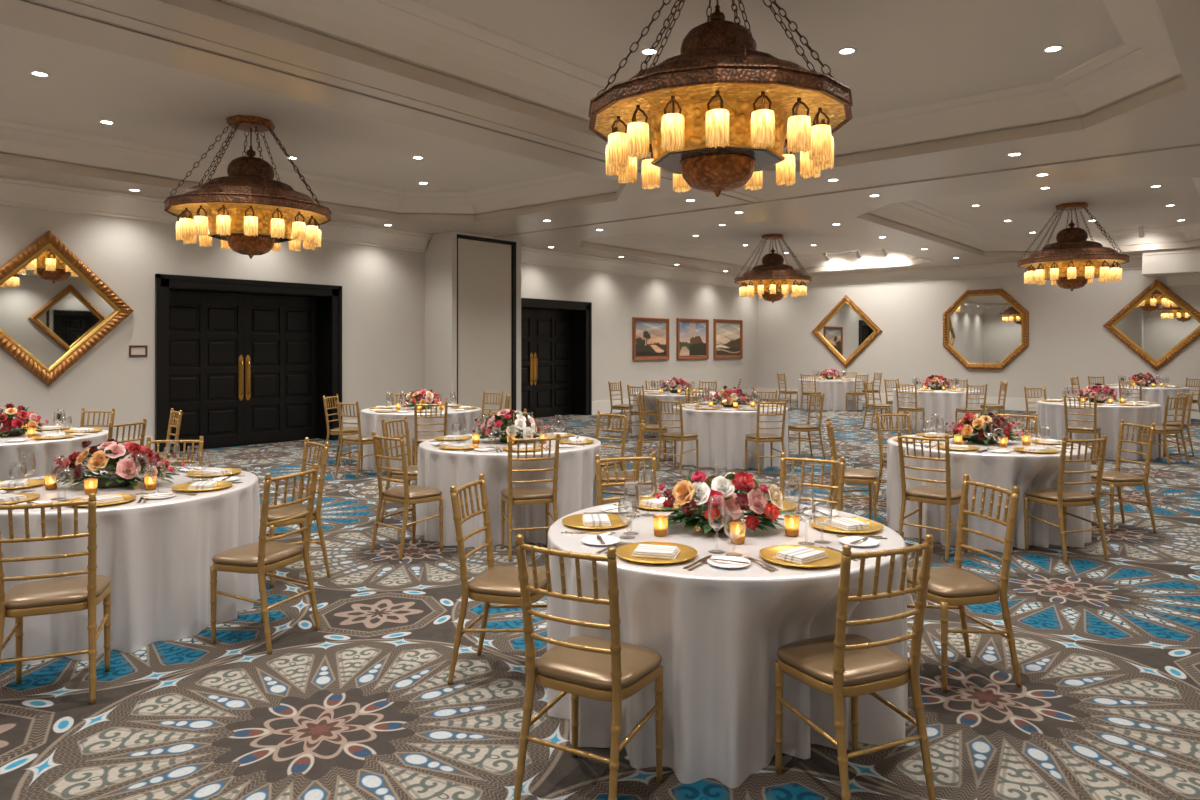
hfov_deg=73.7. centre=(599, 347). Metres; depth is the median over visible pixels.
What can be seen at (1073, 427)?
seat cushion
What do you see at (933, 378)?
centrepiece
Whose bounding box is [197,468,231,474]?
folded napkin
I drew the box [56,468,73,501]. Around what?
water goblet
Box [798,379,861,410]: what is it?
tablecloth
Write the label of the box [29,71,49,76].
recessed light
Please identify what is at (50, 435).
folded napkin
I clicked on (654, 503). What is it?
folded napkin
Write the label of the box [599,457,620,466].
seat cushion
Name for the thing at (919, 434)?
charger plate
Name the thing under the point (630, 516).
water goblet
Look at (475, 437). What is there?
votive candle
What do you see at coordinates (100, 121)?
recessed light
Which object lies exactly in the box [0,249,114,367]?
mirror glass
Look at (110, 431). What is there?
chair
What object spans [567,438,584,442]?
folded napkin
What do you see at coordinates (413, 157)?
recessed light
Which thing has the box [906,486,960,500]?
seat cushion
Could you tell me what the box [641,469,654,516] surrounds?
wine glass
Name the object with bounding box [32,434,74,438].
charger plate
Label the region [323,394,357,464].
chair
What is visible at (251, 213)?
brass chandelier
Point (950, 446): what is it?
folded napkin
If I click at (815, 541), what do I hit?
water goblet
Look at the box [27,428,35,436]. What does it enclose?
votive candle
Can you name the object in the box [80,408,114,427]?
chair
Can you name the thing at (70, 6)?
ceiling beam
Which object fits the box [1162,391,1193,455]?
chair
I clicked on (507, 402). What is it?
chair
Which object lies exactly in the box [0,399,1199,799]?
floor
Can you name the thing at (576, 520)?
charger plate
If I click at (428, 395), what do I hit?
centrepiece
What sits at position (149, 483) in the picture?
votive candle
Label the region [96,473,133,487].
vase
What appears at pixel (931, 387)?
bowl
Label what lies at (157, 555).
tablecloth
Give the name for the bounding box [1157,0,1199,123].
trim
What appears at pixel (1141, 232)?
ceiling spotlight
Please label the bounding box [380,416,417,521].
chair
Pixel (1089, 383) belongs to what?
chair
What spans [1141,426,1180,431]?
seat cushion
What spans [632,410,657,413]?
seat cushion
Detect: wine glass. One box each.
[20,452,35,491]
[50,457,65,499]
[135,454,148,494]
[623,483,638,534]
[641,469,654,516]
[708,496,725,553]
[787,472,802,520]
[797,489,814,545]
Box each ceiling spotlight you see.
[823,252,828,260]
[855,250,860,258]
[882,248,886,256]
[1138,226,1143,237]
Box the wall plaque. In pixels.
[129,345,146,356]
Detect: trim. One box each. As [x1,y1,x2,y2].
[0,176,1141,287]
[23,0,1172,230]
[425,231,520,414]
[457,234,515,424]
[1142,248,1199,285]
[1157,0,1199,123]
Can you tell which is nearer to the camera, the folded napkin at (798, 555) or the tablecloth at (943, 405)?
the folded napkin at (798, 555)
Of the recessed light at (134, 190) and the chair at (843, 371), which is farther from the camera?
the chair at (843, 371)
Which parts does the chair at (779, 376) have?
post, post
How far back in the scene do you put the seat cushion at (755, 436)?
10.14 m
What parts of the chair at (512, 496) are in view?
leg, post, seat frame, rail, rail, rail, rail, leg, post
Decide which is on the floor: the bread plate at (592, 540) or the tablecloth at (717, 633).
the tablecloth at (717, 633)
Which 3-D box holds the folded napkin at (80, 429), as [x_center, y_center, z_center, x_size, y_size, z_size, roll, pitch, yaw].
[-5.118,0.820,7.937,0.176,0.025,0.128,0,0,41]
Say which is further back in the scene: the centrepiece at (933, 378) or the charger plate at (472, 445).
the centrepiece at (933, 378)
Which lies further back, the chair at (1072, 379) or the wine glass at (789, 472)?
the chair at (1072, 379)
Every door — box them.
[155,274,341,451]
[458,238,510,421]
[521,298,591,417]
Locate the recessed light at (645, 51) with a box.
[640,48,658,54]
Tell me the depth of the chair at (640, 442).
6.90 m
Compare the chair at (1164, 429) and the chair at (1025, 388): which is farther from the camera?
the chair at (1025, 388)
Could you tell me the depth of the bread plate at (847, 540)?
3.42 m
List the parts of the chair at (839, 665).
leg, post, seat frame, leg, rail, rail, rail, rail, post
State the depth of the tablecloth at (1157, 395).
16.47 m
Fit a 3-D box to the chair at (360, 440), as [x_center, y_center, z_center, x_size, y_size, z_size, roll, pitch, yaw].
[-3.008,1.129,10.016,0.414,0.946,0.447,0,0,33]
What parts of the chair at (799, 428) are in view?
leg, seat frame, post, post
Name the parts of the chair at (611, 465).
post, rail, seat frame, rail, rail, rail, post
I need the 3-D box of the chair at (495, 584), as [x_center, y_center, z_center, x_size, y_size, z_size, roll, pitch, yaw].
[-0.470,1.129,3.938,0.447,0.946,0.414,0,0,13]
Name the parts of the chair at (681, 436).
post, rail, rail, leg, seat frame, post, leg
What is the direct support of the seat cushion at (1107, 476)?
on the chair at (1116, 478)
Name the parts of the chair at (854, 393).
post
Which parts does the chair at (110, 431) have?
post, rail, rail, post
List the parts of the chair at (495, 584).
post, rail, rail, rail, rail, post, seat frame, leg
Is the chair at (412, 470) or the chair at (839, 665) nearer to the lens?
the chair at (839, 665)
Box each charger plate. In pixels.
[0,479,44,489]
[0,493,39,504]
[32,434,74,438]
[36,426,70,429]
[64,428,103,432]
[66,494,136,506]
[171,481,232,490]
[186,468,241,476]
[369,406,392,408]
[375,410,399,411]
[435,436,470,440]
[439,444,478,449]
[453,407,476,408]
[502,445,540,451]
[543,433,574,436]
[560,439,594,443]
[562,513,630,528]
[616,541,697,563]
[630,497,678,509]
[759,545,841,566]
[767,498,797,510]
[809,516,883,532]
[894,438,931,442]
[916,433,952,436]
[936,445,978,450]
[1013,447,1058,452]
[1031,439,1070,444]
[1119,403,1144,405]
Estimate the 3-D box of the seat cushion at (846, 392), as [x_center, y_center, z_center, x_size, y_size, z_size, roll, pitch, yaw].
[6.423,1.135,20.082,0.414,0.051,0.373,0,0,-23]
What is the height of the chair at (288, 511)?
0.946 m
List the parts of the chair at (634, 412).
post, post, seat frame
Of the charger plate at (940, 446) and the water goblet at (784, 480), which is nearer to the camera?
the water goblet at (784, 480)
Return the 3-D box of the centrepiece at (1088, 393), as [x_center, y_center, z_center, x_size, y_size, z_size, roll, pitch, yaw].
[7.556,0.690,12.165,0.681,0.294,0.476,0,0,7]
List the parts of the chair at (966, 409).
leg, post, seat frame, post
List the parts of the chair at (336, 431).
post, post, seat frame, leg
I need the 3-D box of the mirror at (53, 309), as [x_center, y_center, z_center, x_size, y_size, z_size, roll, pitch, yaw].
[-7.274,-0.520,10.572,0.139,2.060,2.060,0,0,40]
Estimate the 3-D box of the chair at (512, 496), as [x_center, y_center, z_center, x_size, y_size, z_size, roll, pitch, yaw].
[-0.550,1.129,6.240,0.414,0.946,0.447,0,0,-16]
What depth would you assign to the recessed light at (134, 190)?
10.93 m
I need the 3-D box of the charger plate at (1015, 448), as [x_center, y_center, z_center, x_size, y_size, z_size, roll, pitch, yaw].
[3.505,0.828,6.433,0.330,0.018,0.330,0,0,-14]
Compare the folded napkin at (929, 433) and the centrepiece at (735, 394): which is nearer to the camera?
the folded napkin at (929, 433)
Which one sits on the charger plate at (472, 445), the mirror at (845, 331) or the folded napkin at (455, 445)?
the folded napkin at (455, 445)
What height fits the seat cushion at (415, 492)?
0.051 m
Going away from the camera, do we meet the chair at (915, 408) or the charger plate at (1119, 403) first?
the charger plate at (1119, 403)
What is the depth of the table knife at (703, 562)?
3.05 m
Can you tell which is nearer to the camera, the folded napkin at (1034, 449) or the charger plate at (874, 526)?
the charger plate at (874, 526)
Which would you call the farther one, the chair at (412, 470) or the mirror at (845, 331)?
the mirror at (845, 331)
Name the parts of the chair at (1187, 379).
post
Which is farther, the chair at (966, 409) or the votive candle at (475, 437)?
the chair at (966, 409)
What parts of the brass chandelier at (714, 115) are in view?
lamp shade, lamp shade, lamp shade, chain, lamp shade, lamp shade, chain, chain, lamp shade, lamp shade, chain, lamp shade, lamp shade, octagonal plate, chain, chain, lamp shade, lamp shade, lamp shade, chain, lamp shade, chain, lamp shade, lamp shade, lamp shade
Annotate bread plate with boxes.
[5,439,25,441]
[16,500,54,504]
[72,433,89,434]
[142,493,175,498]
[179,467,206,471]
[211,476,240,480]
[431,442,450,444]
[474,448,493,450]
[559,444,574,447]
[581,535,619,544]
[600,505,632,512]
[707,556,750,567]
[804,509,837,516]
[838,536,879,546]
[915,443,933,445]
[988,449,1010,452]
[1054,445,1076,447]
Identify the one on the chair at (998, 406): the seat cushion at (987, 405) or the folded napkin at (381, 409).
the seat cushion at (987, 405)
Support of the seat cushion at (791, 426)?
on the chair at (799, 428)
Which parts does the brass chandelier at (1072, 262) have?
lamp shade, lamp shade, chain, lamp shade, lamp shade, chain, chain, lamp shade, lamp shade, lamp shade, chain, chain, lamp shade, chain, lamp shade, lamp shade, chain, lamp shade, lamp shade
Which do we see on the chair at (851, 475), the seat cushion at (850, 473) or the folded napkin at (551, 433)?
the seat cushion at (850, 473)
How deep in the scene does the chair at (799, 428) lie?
11.42 m
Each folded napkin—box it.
[0,479,28,487]
[0,494,26,502]
[41,426,62,428]
[41,434,65,437]
[74,428,93,431]
[80,494,123,504]
[187,481,217,489]
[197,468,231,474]
[379,409,394,410]
[444,435,460,438]
[446,443,471,447]
[512,445,535,449]
[547,432,567,435]
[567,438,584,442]
[582,514,610,526]
[631,544,679,559]
[641,497,676,507]
[775,546,827,563]
[823,517,869,530]
[902,438,924,441]
[925,432,943,435]
[949,444,968,448]
[1023,447,1048,451]
[1038,439,1061,443]
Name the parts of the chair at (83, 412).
post, rail, rail, post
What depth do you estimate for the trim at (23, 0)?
6.33 m
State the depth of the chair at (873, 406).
15.62 m
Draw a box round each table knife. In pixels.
[561,532,610,534]
[565,531,614,532]
[682,555,711,568]
[687,560,707,570]
[826,547,865,560]
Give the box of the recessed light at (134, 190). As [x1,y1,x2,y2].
[127,189,141,191]
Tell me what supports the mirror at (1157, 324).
attached to the wall at (1068, 337)
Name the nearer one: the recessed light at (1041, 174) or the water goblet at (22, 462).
the water goblet at (22, 462)
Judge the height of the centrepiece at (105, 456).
0.283 m
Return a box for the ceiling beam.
[17,0,1199,237]
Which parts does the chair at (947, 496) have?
post, leg, rail, rail, rail, rail, seat frame, post, leg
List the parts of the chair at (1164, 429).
leg, leg, seat frame, post, rail, post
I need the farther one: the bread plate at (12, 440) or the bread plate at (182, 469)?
the bread plate at (12, 440)
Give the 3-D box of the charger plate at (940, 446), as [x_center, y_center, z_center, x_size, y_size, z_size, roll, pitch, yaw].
[2.944,0.828,6.588,0.330,0.018,0.330,0,0,-45]
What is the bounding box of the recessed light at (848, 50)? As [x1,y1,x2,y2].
[837,47,856,54]
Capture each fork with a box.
[596,542,624,552]
[744,556,778,570]
[750,560,774,571]
[836,535,881,536]
[841,536,887,538]
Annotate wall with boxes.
[0,205,756,451]
[757,269,1199,403]
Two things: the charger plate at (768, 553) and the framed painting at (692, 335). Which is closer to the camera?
the charger plate at (768, 553)
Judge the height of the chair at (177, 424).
0.946 m
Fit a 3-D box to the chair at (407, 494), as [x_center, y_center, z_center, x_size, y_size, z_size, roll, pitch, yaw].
[-1.504,1.129,6.281,0.414,0.946,0.447,0,0,41]
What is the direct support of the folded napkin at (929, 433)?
on the charger plate at (919, 434)
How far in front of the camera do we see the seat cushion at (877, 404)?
15.61 m
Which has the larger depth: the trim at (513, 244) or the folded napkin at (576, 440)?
the trim at (513, 244)
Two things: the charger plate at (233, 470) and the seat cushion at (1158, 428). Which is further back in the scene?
the seat cushion at (1158, 428)
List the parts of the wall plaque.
plaque plate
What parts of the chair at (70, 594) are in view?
post, leg, rail, rail, rail, rail, seat frame, post, leg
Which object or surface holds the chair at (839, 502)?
on the floor
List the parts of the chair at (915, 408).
post, leg, seat frame, post, leg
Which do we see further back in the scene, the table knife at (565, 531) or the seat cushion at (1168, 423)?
the seat cushion at (1168, 423)
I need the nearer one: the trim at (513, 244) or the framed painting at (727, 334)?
the trim at (513, 244)
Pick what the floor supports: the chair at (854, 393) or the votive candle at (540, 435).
the chair at (854, 393)
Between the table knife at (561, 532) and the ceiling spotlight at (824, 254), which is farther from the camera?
the ceiling spotlight at (824, 254)
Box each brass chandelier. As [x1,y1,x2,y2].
[163,115,331,258]
[588,0,852,196]
[734,234,811,302]
[1017,202,1129,290]
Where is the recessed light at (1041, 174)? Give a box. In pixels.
[1035,173,1049,176]
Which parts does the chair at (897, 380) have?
post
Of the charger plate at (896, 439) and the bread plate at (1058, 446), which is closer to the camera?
the bread plate at (1058, 446)
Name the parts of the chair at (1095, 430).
post, rail, rail, rail, rail, seat frame, post, leg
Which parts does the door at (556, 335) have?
handle, handle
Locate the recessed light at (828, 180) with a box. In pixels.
[826,179,839,181]
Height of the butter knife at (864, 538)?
0.004 m
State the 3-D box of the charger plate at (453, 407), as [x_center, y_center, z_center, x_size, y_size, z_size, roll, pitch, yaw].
[-1.842,0.828,10.941,0.330,0.018,0.330,0,0,-4]
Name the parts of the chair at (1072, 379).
post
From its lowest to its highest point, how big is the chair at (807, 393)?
0.946 m
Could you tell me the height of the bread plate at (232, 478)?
0.012 m
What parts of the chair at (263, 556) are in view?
leg, seat frame, post, rail, rail, rail, rail, post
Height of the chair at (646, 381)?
0.946 m
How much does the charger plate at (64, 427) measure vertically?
0.018 m
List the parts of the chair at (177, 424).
post, post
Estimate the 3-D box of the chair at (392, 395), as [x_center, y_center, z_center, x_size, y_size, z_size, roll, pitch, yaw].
[-2.809,1.129,11.692,0.414,0.946,0.447,0,0,-26]
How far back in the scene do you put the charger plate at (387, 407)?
10.93 m
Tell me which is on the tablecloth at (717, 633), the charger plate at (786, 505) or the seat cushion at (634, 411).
the charger plate at (786, 505)
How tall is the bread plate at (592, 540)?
0.012 m
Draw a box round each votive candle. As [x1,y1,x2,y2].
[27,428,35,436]
[44,474,57,489]
[84,478,97,494]
[144,474,156,489]
[395,403,400,409]
[472,434,479,443]
[507,435,514,445]
[539,434,546,443]
[653,515,667,536]
[729,522,745,543]
[733,402,737,407]
[750,401,754,407]
[784,515,799,536]
[954,435,962,444]
[999,437,1007,446]
[1022,435,1030,444]
[1108,398,1112,403]
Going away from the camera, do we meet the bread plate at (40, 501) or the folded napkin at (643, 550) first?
the folded napkin at (643, 550)
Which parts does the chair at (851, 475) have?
post, post, seat frame, leg, leg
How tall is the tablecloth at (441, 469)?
0.760 m
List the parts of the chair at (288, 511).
leg, seat frame, post, rail, rail, post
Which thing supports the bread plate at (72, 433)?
on the tablecloth at (44, 450)
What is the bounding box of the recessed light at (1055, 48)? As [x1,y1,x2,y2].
[1042,45,1063,52]
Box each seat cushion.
[5,576,111,608]
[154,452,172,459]
[212,541,303,566]
[260,504,315,521]
[329,427,357,432]
[343,435,379,441]
[383,485,442,499]
[391,465,417,475]
[412,436,438,442]
[468,566,546,596]
[501,486,552,499]
[536,636,661,690]
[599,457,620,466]
[601,471,633,481]
[613,404,632,407]
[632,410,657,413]
[645,424,667,429]
[662,432,697,437]
[745,433,780,439]
[776,634,909,685]
[780,390,797,392]
[788,424,817,428]
[803,391,820,393]
[834,468,877,479]
[846,392,863,393]
[867,403,890,406]
[899,406,923,409]
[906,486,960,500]
[907,566,999,597]
[956,407,982,410]
[980,404,1002,406]
[1025,488,1094,501]
[1068,425,1100,430]
[1091,471,1143,481]
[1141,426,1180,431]
[1162,421,1185,425]
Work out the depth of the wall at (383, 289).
14.12 m
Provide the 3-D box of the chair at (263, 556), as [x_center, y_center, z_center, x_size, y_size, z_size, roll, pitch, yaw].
[-1.854,1.129,4.425,0.447,0.946,0.414,0,0,20]
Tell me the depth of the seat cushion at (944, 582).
3.78 m
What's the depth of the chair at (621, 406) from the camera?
15.52 m
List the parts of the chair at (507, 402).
post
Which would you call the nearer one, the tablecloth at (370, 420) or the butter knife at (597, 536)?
the butter knife at (597, 536)
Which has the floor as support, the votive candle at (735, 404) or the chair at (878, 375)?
the chair at (878, 375)
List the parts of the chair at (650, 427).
post, post, seat frame, leg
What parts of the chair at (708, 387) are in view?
rail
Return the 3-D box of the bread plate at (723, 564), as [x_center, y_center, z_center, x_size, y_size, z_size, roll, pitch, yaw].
[0.498,0.831,3.087,0.168,0.012,0.168,0,0,-24]
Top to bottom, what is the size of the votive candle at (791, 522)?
0.083 m
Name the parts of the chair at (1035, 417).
rail, rail, post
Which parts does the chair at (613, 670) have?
post, rail, rail, rail, rail, leg, seat frame, post, leg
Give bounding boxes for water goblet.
[9,462,26,492]
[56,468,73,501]
[195,452,209,480]
[618,497,636,538]
[625,481,641,517]
[724,511,744,556]
[783,480,799,515]
[812,501,831,543]
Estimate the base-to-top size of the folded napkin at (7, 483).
0.025 m
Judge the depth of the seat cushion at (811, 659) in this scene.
2.85 m
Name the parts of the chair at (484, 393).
post, post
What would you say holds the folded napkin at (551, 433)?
on the charger plate at (569, 434)
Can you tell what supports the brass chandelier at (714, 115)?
hanging from the ceiling at (155, 92)
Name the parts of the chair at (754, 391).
rail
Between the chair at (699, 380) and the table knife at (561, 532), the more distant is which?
the chair at (699, 380)
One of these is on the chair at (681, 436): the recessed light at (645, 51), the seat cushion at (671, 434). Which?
the seat cushion at (671, 434)
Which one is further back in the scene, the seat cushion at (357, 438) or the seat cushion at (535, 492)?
the seat cushion at (357, 438)
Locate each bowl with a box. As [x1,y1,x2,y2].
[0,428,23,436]
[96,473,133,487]
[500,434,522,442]
[930,386,941,389]
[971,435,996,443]
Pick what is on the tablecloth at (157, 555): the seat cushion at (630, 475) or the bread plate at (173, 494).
the bread plate at (173, 494)
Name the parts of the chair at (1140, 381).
post, post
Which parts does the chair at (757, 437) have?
leg, post, seat frame, rail, leg, rail, rail, post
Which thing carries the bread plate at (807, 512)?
on the tablecloth at (717, 633)
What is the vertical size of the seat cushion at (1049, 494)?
0.051 m
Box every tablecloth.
[0,428,107,481]
[0,467,260,664]
[360,406,480,472]
[416,433,600,549]
[547,501,907,787]
[633,391,716,436]
[673,403,787,468]
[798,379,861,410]
[887,434,1090,552]
[893,388,979,431]
[1036,400,1162,459]
[1100,385,1190,423]
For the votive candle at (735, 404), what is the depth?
11.00 m
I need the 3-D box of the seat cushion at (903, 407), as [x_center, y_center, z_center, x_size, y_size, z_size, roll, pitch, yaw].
[5.867,1.135,15.084,0.414,0.051,0.373,0,0,45]
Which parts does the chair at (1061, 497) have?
leg, seat frame, post, leg, rail, rail, rail, rail, post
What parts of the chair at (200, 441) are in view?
post, rail, rail, post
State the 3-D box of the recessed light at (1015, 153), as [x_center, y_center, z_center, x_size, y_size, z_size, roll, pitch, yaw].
[4.611,-2.148,8.895,0.168,0.012,0.168,0,0,40]
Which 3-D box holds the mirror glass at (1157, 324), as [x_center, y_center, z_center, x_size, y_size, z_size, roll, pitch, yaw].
[12.841,-0.520,18.449,1.653,1.653,0.001,0,0,40]
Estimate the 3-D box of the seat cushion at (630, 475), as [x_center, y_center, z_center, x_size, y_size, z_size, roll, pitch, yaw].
[0.148,1.135,7.084,0.373,0.051,0.414,0,0,1]
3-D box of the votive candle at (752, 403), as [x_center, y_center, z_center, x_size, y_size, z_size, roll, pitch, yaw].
[2.131,0.794,11.160,0.071,0.083,0.071,0,0,40]
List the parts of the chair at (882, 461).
post, rail, rail, post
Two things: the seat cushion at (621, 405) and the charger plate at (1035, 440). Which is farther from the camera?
the seat cushion at (621, 405)
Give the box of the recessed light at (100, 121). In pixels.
[98,120,114,124]
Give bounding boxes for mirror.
[0,230,133,385]
[812,295,881,367]
[943,289,1028,369]
[1103,279,1199,370]
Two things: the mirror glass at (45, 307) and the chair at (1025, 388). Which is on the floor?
the chair at (1025, 388)
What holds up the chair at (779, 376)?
on the floor
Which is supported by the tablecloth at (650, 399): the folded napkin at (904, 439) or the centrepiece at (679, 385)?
the centrepiece at (679, 385)
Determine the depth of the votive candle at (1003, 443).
6.70 m
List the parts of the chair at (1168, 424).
post, post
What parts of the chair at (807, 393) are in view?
post, post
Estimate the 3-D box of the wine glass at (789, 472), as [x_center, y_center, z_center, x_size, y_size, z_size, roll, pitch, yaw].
[0.948,0.723,3.888,0.074,0.226,0.074,0,0,40]
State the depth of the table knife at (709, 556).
3.11 m
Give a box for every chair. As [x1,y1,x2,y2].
[0,493,111,704]
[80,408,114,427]
[107,418,146,445]
[146,436,203,466]
[154,408,182,466]
[210,463,320,654]
[260,437,330,588]
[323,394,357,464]
[335,400,381,478]
[370,431,443,560]
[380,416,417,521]
[391,392,418,405]
[412,401,447,480]
[447,474,546,684]
[478,391,502,427]
[478,394,510,432]
[489,409,526,428]
[501,434,559,560]
[513,534,663,799]
[595,411,627,504]
[595,452,656,505]
[596,420,645,501]
[608,381,632,428]
[627,385,657,437]
[636,393,667,460]
[645,380,664,389]
[656,398,698,473]
[685,390,708,403]
[688,386,709,403]
[699,380,716,391]
[745,399,786,475]
[753,390,776,404]
[774,534,935,799]
[777,373,797,409]
[780,452,844,510]
[788,392,825,459]
[800,374,821,410]
[826,418,877,520]
[843,371,856,377]
[846,374,868,411]
[862,372,881,403]
[862,380,890,429]
[876,411,910,502]
[883,378,898,422]
[895,382,924,433]
[897,432,967,561]
[907,474,1021,692]
[948,379,967,387]
[955,384,986,432]
[980,381,1007,416]
[995,411,1037,437]
[1024,386,1046,434]
[1024,435,1108,563]
[1064,394,1100,463]
[1070,376,1079,396]
[1088,376,1104,396]
[1091,420,1156,532]
[1119,379,1141,400]
[1140,395,1188,464]
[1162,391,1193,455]
[1185,378,1199,411]
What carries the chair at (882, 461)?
on the floor
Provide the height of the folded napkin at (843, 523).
0.025 m
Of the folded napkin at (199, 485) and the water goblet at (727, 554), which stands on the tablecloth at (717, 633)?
the water goblet at (727, 554)
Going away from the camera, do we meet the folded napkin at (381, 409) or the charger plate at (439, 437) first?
the charger plate at (439, 437)
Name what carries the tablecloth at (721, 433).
on the floor
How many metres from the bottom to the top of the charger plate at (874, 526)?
0.018 m
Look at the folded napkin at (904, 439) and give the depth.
7.05 m
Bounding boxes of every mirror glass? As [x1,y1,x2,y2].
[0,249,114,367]
[820,304,872,358]
[950,295,1020,362]
[1115,290,1199,359]
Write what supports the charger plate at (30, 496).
on the tablecloth at (157, 555)
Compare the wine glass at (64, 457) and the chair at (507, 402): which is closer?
the wine glass at (64, 457)
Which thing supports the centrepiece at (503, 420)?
on the tablecloth at (441, 469)
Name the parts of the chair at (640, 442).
seat frame, post, post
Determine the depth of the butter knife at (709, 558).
3.08 m
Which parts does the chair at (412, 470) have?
post, rail, seat frame, post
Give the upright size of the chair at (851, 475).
0.946 m
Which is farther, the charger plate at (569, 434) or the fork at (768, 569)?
the charger plate at (569, 434)
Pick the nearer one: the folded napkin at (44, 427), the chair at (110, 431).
the chair at (110, 431)
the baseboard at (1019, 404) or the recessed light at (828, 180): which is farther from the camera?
the baseboard at (1019, 404)
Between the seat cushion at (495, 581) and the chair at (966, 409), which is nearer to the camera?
the seat cushion at (495, 581)
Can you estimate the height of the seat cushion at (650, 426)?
0.051 m
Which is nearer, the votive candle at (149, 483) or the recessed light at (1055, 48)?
the votive candle at (149, 483)
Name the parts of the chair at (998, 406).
seat frame, post, post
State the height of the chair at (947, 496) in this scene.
0.946 m
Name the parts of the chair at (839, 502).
post, rail, rail, rail, post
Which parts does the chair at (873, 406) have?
post, post, seat frame, leg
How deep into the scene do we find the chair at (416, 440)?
9.68 m
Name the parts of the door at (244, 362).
handle, handle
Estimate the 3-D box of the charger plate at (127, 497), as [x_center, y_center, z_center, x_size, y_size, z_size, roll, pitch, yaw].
[-2.692,0.828,4.321,0.330,0.018,0.330,0,0,-25]
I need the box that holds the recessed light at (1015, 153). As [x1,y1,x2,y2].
[1006,152,1022,156]
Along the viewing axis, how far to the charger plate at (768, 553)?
3.15 m
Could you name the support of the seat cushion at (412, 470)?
on the chair at (412, 470)
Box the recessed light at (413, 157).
[412,156,423,158]
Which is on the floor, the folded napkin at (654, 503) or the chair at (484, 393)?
the chair at (484, 393)
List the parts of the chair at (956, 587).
leg, seat frame, post, rail, rail, rail, rail, post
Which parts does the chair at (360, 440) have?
post, rail, post, seat frame, leg, leg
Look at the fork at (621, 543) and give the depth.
3.32 m
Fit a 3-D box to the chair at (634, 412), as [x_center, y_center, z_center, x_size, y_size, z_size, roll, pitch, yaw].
[0.763,1.129,14.207,0.447,0.946,0.414,0,0,-43]
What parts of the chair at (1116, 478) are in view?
leg, seat frame, post, rail, rail, rail, rail, post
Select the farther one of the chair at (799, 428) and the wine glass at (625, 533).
the chair at (799, 428)
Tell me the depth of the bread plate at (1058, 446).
6.69 m
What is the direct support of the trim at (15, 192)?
attached to the wall at (383, 289)
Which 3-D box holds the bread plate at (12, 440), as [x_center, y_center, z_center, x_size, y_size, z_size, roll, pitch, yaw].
[-5.203,0.831,7.125,0.168,0.012,0.168,0,0,21]
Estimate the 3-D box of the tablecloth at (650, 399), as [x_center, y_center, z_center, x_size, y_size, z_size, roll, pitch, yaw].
[1.410,1.218,14.797,1.609,0.760,1.592,0,0,40]
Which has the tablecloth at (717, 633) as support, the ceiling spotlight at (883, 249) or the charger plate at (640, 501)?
the charger plate at (640, 501)
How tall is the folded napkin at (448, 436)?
0.025 m
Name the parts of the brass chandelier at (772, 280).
lamp shade, chain, lamp shade, chain, chain, lamp shade, lamp shade, lamp shade, lamp shade, chain, lamp shade, lamp shade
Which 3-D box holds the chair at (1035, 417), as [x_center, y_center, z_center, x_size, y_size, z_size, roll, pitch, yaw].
[4.108,1.129,7.971,0.414,0.946,0.447,0,0,38]
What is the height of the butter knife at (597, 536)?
0.004 m
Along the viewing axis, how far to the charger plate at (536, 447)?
6.46 m
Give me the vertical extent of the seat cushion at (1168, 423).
0.051 m
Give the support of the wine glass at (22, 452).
on the tablecloth at (157, 555)
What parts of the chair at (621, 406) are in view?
post, post, seat frame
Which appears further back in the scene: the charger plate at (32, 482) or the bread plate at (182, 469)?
the bread plate at (182, 469)
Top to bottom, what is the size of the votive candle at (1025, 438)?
0.083 m
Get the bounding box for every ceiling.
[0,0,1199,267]
[0,0,1199,275]
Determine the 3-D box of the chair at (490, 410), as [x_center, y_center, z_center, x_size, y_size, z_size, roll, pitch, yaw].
[-0.953,1.129,8.314,0.414,0.946,0.447,0,0,-8]
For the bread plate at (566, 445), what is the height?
0.012 m
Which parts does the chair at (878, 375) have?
post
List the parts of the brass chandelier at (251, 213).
lamp shade, lamp shade, lamp shade, chain, lamp shade, lamp shade, chain, chain, lamp shade, lamp shade, chain, octagonal plate, lamp shade, hanging rod, lamp shade, chain, chain, lamp shade, lamp shade, chain, lamp shade, chain, lamp shade, lamp shade, lamp shade, lamp shade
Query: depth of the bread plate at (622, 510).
4.10 m
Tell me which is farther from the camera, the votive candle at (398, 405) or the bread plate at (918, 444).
the votive candle at (398, 405)
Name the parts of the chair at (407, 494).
post, rail, rail, rail, rail, post, seat frame, leg, leg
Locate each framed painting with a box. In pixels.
[632,317,668,360]
[676,318,708,359]
[713,319,742,358]
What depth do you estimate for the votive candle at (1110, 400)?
11.85 m
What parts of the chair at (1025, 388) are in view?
post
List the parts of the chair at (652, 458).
post, rail, rail, rail, post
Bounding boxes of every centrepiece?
[0,403,48,436]
[51,439,184,487]
[396,389,446,408]
[473,409,549,442]
[656,470,796,533]
[657,377,694,392]
[706,379,753,406]
[817,368,842,379]
[918,375,953,389]
[945,412,1023,443]
[1074,383,1121,402]
[1127,372,1158,386]
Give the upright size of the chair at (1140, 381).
0.946 m
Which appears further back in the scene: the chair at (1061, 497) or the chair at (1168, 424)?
the chair at (1168, 424)
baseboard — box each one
[114,388,757,459]
[758,388,1199,418]
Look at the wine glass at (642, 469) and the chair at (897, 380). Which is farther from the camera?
the chair at (897, 380)
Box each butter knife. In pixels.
[596,535,605,543]
[709,558,749,563]
[850,537,867,543]
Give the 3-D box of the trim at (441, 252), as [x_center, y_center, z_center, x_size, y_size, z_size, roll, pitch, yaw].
[-2.474,-0.275,15.726,0.820,3.750,1.770,0,0,40]
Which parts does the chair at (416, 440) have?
leg, post, rail, rail, rail, rail, post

